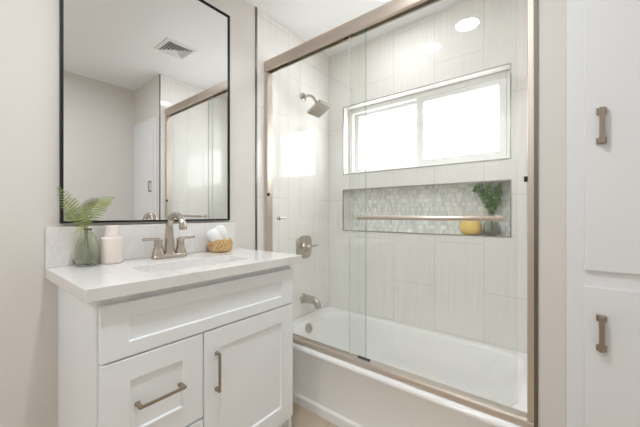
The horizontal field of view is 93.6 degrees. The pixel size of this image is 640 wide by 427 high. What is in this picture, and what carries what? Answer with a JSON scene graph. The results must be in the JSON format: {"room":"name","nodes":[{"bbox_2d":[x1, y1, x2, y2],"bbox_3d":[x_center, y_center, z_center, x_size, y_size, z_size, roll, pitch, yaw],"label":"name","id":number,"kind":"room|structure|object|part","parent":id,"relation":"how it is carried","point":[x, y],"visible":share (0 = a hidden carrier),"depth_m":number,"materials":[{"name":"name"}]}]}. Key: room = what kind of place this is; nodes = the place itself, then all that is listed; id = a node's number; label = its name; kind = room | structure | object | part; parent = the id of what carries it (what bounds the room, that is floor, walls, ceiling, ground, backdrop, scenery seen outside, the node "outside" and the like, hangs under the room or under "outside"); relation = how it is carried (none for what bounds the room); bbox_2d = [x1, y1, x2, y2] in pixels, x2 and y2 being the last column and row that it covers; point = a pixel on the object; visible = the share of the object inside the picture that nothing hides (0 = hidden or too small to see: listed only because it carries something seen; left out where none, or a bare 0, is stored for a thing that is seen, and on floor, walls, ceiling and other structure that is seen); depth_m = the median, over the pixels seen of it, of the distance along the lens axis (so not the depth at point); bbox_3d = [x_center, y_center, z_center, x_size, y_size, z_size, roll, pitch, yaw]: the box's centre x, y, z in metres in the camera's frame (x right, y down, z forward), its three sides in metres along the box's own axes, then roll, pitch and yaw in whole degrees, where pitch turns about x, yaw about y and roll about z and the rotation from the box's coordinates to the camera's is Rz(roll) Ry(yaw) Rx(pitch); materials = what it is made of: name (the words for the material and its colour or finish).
{"room":"bathroom","nodes":[
{"label":"bathroom","id":0,"kind":"room"},
{"bbox_2d":[0,0,328,426],"bbox_3d":[-1.189,-0.112,1.166,0.100,2.564,3.931,0,0,39],"label":"wall","id":1,"kind":"structure","parent":0,"point":[29,29],"depth_m":1.22,"materials":[{"name":"white paint"}]},
{"bbox_2d":[45,222,234,267],"bbox_3d":[-0.815,0.134,1.540,0.012,0.164,0.886,0,0,39],"label":"backsplash","id":2,"kind":"structure","parent":1,"relation":"attached to","point":[59,241],"depth_m":1.44,"materials":[{"name":"white stone"}]},
{"bbox_2d":[60,0,229,222],"bbox_3d":[-0.811,-0.589,1.540,0.019,1.255,0.801,0,0,39],"label":"wall mirror","id":3,"kind":"object","parent":1,"relation":"attached to","point":[145,84],"visible":1,"depth_m":1.47,"materials":[{"name":"black mirror"}]},
{"bbox_2d":[255,7,256,249],"bbox_3d":[-0.430,-0.112,2.027,0.006,2.564,0.012,0,0,39],"label":"trim","id":4,"kind":"structure","parent":1,"relation":"attached to","point":[255,7],"depth_m":2.02,"materials":[{"name":"silver metal"}]},
{"bbox_2d":[296,235,317,258],"bbox_3d":[-0.099,0.265,2.384,0.075,0.182,0.187,0,0,39],"label":"shower valve","id":5,"kind":"object","parent":1,"relation":"attached to","point":[304,245],"visible":0.96,"depth_m":2.37,"materials":[{"name":"silver metal"}]},
{"bbox_2d":[300,293,320,308],"bbox_3d":[-0.063,0.684,2.346,0.178,0.096,0.080,0,0,39],"label":"tub spout","id":6,"kind":"object","parent":1,"relation":"attached to","point":[304,298],"visible":1,"depth_m":2.33,"materials":[{"name":"silver metal"}]},
{"bbox_2d":[300,93,331,117],"bbox_3d":[-0.044,-0.863,2.324,0.235,0.204,0.144,0,0,39],"label":"shower fixture","id":7,"kind":"object","parent":1,"relation":"attached to","point":[320,107],"visible":1,"depth_m":2.30,"materials":[{"name":"silver metal"}]},
{"bbox_3d":[-0.074,-0.896,2.348,0.134,0.091,0.021,0,0,39],"label":"shower arm","id":8,"kind":"part","parent":7,"relation":"part of","materials":[{"name":"silver metal"}]},
{"bbox_3d":[-0.006,-0.805,2.293,0.136,0.088,0.144,0,0,39],"label":"spray plate","id":9,"kind":"part","parent":7,"relation":"part of","materials":[{"name":"silver metal"}]},
{"bbox_2d":[291,402,337,426],"bbox_3d":[-0.223,1.210,0.532,2.400,0.080,4.150,0,0,39],"label":"floor","id":10,"kind":"structure","parent":0,"point":[301,417],"depth_m":1.71,"materials":[{"name":"beige wood"}]},
{"bbox_2d":[58,265,292,426],"bbox_3d":[-0.592,0.713,1.388,0.552,0.914,0.848,0,0,39],"label":"vanity cabinet","id":11,"kind":"object","parent":10,"relation":"on","point":[215,352],"visible":0.99,"depth_m":1.14,"materials":[{"name":"white paint"}]},
{"bbox_3d":[-0.566,0.626,1.042,0.020,0.323,0.333,0,0,39],"label":"drawer","id":12,"kind":"part","parent":11,"relation":"part of","materials":[{"name":"white paint"}]},
{"bbox_3d":[-0.545,0.626,1.037,0.038,0.013,0.158,0,0,39],"label":"bar pull","id":13,"kind":"part","parent":11,"relation":"part of","materials":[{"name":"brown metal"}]},
{"bbox_2d":[45,248,301,303],"bbox_3d":[-0.595,0.236,1.383,0.551,0.040,0.916,0,0,39],"label":"countertop","id":14,"kind":"structure","parent":11,"relation":"on","point":[99,282],"depth_m":1.15,"materials":[{"name":"white stone"}]},
{"bbox_2d":[72,228,98,266],"bbox_3d":[-0.972,0.138,1.249,0.089,0.154,0.089,0,0,39],"label":"bottle vase","id":15,"kind":"object","parent":14,"relation":"on","point":[86,245],"visible":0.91,"depth_m":1.22,"materials":[{"name":"green glass"}]},
{"bbox_2d":[56,187,91,226],"bbox_3d":[-0.989,0.018,1.212,0.116,0.247,0.029,0,0,-42],"label":"frond","id":16,"kind":"object","parent":15,"relation":"in","point":[76,205],"visible":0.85,"depth_m":1.20,"materials":[{"name":"green plant"}]},
{"bbox_2d":[75,225,86,234],"bbox_3d":[-0.963,0.082,1.223,0.028,0.079,0.061,0,0,-8],"label":"frond","id":17,"kind":"object","parent":15,"relation":"in","point":[79,229],"visible":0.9,"depth_m":1.20,"materials":[{"name":"green plant"}]},
{"bbox_2d":[78,203,94,226],"bbox_3d":[-0.956,0.043,1.223,0.038,0.176,0.072,0,0,10],"label":"frond","id":18,"kind":"object","parent":15,"relation":"in","point":[84,203],"visible":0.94,"depth_m":1.22,"materials":[{"name":"green plant"}]},
{"bbox_2d":[87,196,114,228],"bbox_3d":[-0.926,0.037,1.262,0.105,0.228,0.029,0,0,-23],"label":"frond","id":19,"kind":"object","parent":15,"relation":"in","point":[104,204],"visible":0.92,"depth_m":1.26,"materials":[{"name":"green plant"}]},
{"bbox_2d":[100,225,123,263],"bbox_3d":[-0.915,0.133,1.320,0.087,0.164,0.087,0,0,39],"label":"jar","id":20,"kind":"object","parent":14,"relation":"on","point":[112,243],"visible":1,"depth_m":1.29,"materials":[{"name":"white ceramic"}]},
{"bbox_2d":[142,212,194,259],"bbox_3d":[-0.726,0.103,1.482,0.201,0.224,0.200,0,0,-3],"label":"faucet","id":21,"kind":"object","parent":14,"relation":"on","point":[169,251],"visible":1,"depth_m":1.47,"materials":[{"name":"silver metal"}]},
{"bbox_3d":[-0.793,0.123,1.419,0.021,0.020,0.082,0,0,32],"label":"lever","id":22,"kind":"part","parent":21,"relation":"part of","materials":[{"name":"silver metal"}]},
{"bbox_3d":[-0.744,0.204,1.487,0.058,0.022,0.168,0,0,39],"label":"plate","id":23,"kind":"part","parent":21,"relation":"part of","materials":[{"name":"silver metal"}]},
{"bbox_3d":[-0.696,0.096,1.448,0.180,0.210,0.057,0,0,39],"label":"spout","id":24,"kind":"part","parent":21,"relation":"part of","materials":[{"name":"silver metal"}]},
{"bbox_3d":[-0.688,0.123,1.549,0.083,0.019,0.021,0,0,-44],"label":"lever","id":25,"kind":"part","parent":21,"relation":"part of","materials":[{"name":"silver metal"}]},
{"bbox_2d":[207,238,233,251],"bbox_3d":[-0.568,0.178,1.719,0.134,0.074,0.134,0,0,-7],"label":"woven basket","id":26,"kind":"object","parent":14,"relation":"on","point":[225,245],"visible":0.91,"depth_m":1.67,"materials":[{"name":"wicker"}]},
{"bbox_2d":[206,229,221,241],"bbox_3d":[-0.587,0.143,1.688,0.068,0.123,0.106,0,0,39],"label":"rolled towel","id":27,"kind":"object","parent":26,"relation":"in","point":[212,235],"visible":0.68,"depth_m":1.65,"materials":[{"name":"white fabric"}]},
{"bbox_2d":[214,225,227,239],"bbox_3d":[-0.574,0.133,1.740,0.072,0.138,0.085,0,0,39],"label":"rolled towel","id":28,"kind":"object","parent":26,"relation":"in","point":[221,229],"visible":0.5,"depth_m":1.71,"materials":[{"name":"white fabric"}]},
{"bbox_3d":[-0.566,0.919,1.042,0.020,0.245,0.333,0,0,39],"label":"drawer","id":29,"kind":"part","parent":11,"relation":"part of","materials":[{"name":"white paint"}]},
{"bbox_3d":[-0.410,0.370,1.238,0.020,0.176,0.834,0,0,39],"label":"false drawer","id":30,"kind":"part","parent":11,"relation":"part of","materials":[{"name":"white paint"}]},
{"bbox_3d":[-0.407,0.632,1.201,0.030,0.158,0.013,0,0,39],"label":"bar pull","id":31,"kind":"part","parent":11,"relation":"part of","materials":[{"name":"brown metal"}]},
{"bbox_3d":[-0.303,0.753,1.370,0.020,0.577,0.495,0,0,39],"label":"cabinet door","id":32,"kind":"part","parent":11,"relation":"part of","materials":[{"name":"white paint"}]},
{"bbox_2d":[293,306,526,426],"bbox_3d":[0.433,0.994,1.885,1.528,0.352,0.778,0,0,39],"label":"bathtub","id":33,"kind":"object","parent":10,"relation":"on","point":[342,393],"visible":0.63,"depth_m":1.78,"materials":[{"name":"white ceramic"}]},
{"bbox_3d":[-0.085,0.873,2.292,0.029,0.072,0.072,0,0,39],"label":"overflow plate","id":34,"kind":"part","parent":33,"relation":"part of","materials":[{"name":"silver metal"}]},
{"bbox_2d":[264,0,533,426],"bbox_3d":[0.218,-0.122,1.618,1.528,1.876,0.120,0,0,40],"label":"sliding shower door","id":35,"kind":"structure","parent":33,"relation":"on","point":[393,10],"depth_m":1.46,"materials":[{"name":"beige metal"}]},
{"bbox_3d":[-0.052,-0.111,1.856,0.768,1.783,0.006,0,0,39],"label":"glass panel","id":36,"kind":"part","parent":35,"relation":"part of","materials":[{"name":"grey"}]},
{"bbox_3d":[0.225,-1.021,1.625,1.527,0.078,0.056,0,0,39],"label":"header rail","id":37,"kind":"part","parent":35,"relation":"part of","materials":[{"name":"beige metal"}]},
{"bbox_3d":[0.466,-0.111,1.417,0.778,1.783,0.006,0,0,39],"label":"glass panel","id":38,"kind":"part","parent":35,"relation":"part of","materials":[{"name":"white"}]},
{"bbox_2d":[566,0,639,426],"bbox_3d":[1.212,0.091,1.035,0.568,2.158,0.544,0,0,39],"label":"linen cabinet","id":39,"kind":"object","parent":10,"relation":"on","point":[603,36],"visible":0.99,"depth_m":0.96,"materials":[{"name":"white paint"}]},
{"bbox_3d":[0.896,0.382,0.956,0.026,0.114,0.026,0,0,39],"label":"bar pull","id":40,"kind":"part","parent":39,"relation":"part of","materials":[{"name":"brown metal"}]},
{"bbox_3d":[0.896,-0.282,0.956,0.026,0.114,0.026,0,0,39],"label":"bar pull","id":41,"kind":"part","parent":39,"relation":"part of","materials":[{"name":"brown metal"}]},
{"bbox_3d":[1.064,0.665,0.846,0.478,0.854,0.012,0,0,39],"label":"cabinet door","id":42,"kind":"part","parent":39,"relation":"part of","materials":[{"name":"white paint"}]},
{"bbox_3d":[1.064,-0.382,0.846,0.478,1.136,0.012,0,0,39],"label":"cabinet door","id":43,"kind":"part","parent":39,"relation":"part of","materials":[{"name":"white paint"}]},
{"bbox_2d":[246,0,466,56],"bbox_3d":[-0.207,-1.434,0.551,2.400,0.080,4.200,0,0,39],"label":"ceiling","id":44,"kind":"structure","parent":0,"point":[308,19],"depth_m":2.10,"materials":[{"name":"white paint"}]},
{"bbox_2d":[329,0,526,353],"bbox_3d":[0.961,-0.112,2.095,2.290,2.564,0.209,0,0,39],"label":"wall","id":45,"kind":"structure","parent":0,"point":[474,288],"depth_m":2.08,"materials":[{"name":"beige tile"}]},
{"bbox_2d":[343,63,510,174],"bbox_3d":[0.675,-0.621,2.192,1.223,0.580,0.009,0,0,39],"label":"trim","id":46,"kind":"structure","parent":45,"relation":"attached to","point":[507,63],"depth_m":2.07,"materials":[{"name":"grey metal"}]},
{"bbox_2d":[343,179,510,237],"bbox_3d":[0.674,-0.032,2.193,1.227,0.352,0.009,0,0,39],"label":"trim","id":47,"kind":"structure","parent":45,"relation":"attached to","point":[507,179],"depth_m":2.07,"materials":[{"name":"grey metal"}]},
{"bbox_2d":[350,181,509,235],"bbox_3d":[0.737,-0.032,2.270,1.225,0.350,0.007,0,0,39],"label":"wall niche","id":48,"kind":"object","parent":45,"relation":"attached to","point":[453,199],"visible":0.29,"depth_m":2.23,"materials":[{"name":"tile"}]},
{"bbox_2d":[460,215,481,234],"bbox_3d":[0.999,0.073,1.994,0.129,0.126,0.129,0,0,39],"label":"jar","id":49,"kind":"object","parent":48,"relation":"in","point":[466,227],"visible":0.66,"depth_m":1.95,"materials":[{"name":"yellow ceramic"}]},
{"bbox_2d":[483,212,499,235],"bbox_3d":[1.095,0.061,1.916,0.093,0.150,0.093,0,0,39],"label":"vase","id":50,"kind":"object","parent":48,"relation":"in","point":[492,228],"visible":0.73,"depth_m":1.88,"materials":[{"name":"clear"}]},
{"bbox_2d":[472,183,503,211],"bbox_3d":[1.065,-0.041,1.922,0.187,0.310,0.104,0,0,39],"label":"leafy sprig","id":51,"kind":"object","parent":50,"relation":"in","point":[491,201],"visible":0.97,"depth_m":1.90,"materials":[{"name":"green plant"}]},
{"bbox_2d":[350,70,509,173],"bbox_3d":[0.766,-0.621,2.305,1.217,0.574,0.110,0,0,39],"label":"window","id":52,"kind":"structure","parent":45,"relation":"in","point":[466,121],"depth_m":2.19,"materials":[{"name":"white glass"}]},
{"bbox_3d":[0.559,-0.618,2.477,0.605,0.505,0.030,0,0,39],"label":"sash","id":53,"kind":"part","parent":52,"relation":"part of","materials":[{"name":"white plastic"}]},
{"bbox_3d":[0.554,-0.616,2.481,0.518,0.455,0.004,0,0,39],"label":"pane","id":54,"kind":"part","parent":52,"relation":"part of","materials":[{"name":"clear glass"}]},
{"bbox_3d":[0.971,-0.619,2.100,0.487,0.425,0.004,0,0,39],"label":"pane","id":55,"kind":"part","parent":52,"relation":"part of","materials":[{"name":"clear glass"}]},
{"bbox_3d":[0.968,-0.618,2.102,0.583,0.505,0.034,0,0,39],"label":"sash","id":56,"kind":"part","parent":52,"relation":"part of","materials":[{"name":"white plastic"}]},
{"bbox_2d":[538,0,565,426],"bbox_3d":[1.065,-0.112,1.369,0.080,2.564,0.793,0,0,39],"label":"wall partition","id":57,"kind":"structure","parent":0,"point":[551,13],"depth_m":1.06,"materials":[{"name":"white paint"}]},
{"bbox_2d":[534,0,537,426],"bbox_3d":[0.781,-0.112,1.086,0.012,2.564,0.008,0,0,39],"label":"trim","id":58,"kind":"structure","parent":57,"relation":"attached to","point":[535,1],"depth_m":1.08,"materials":[{"name":"silver metal"}]}
]}

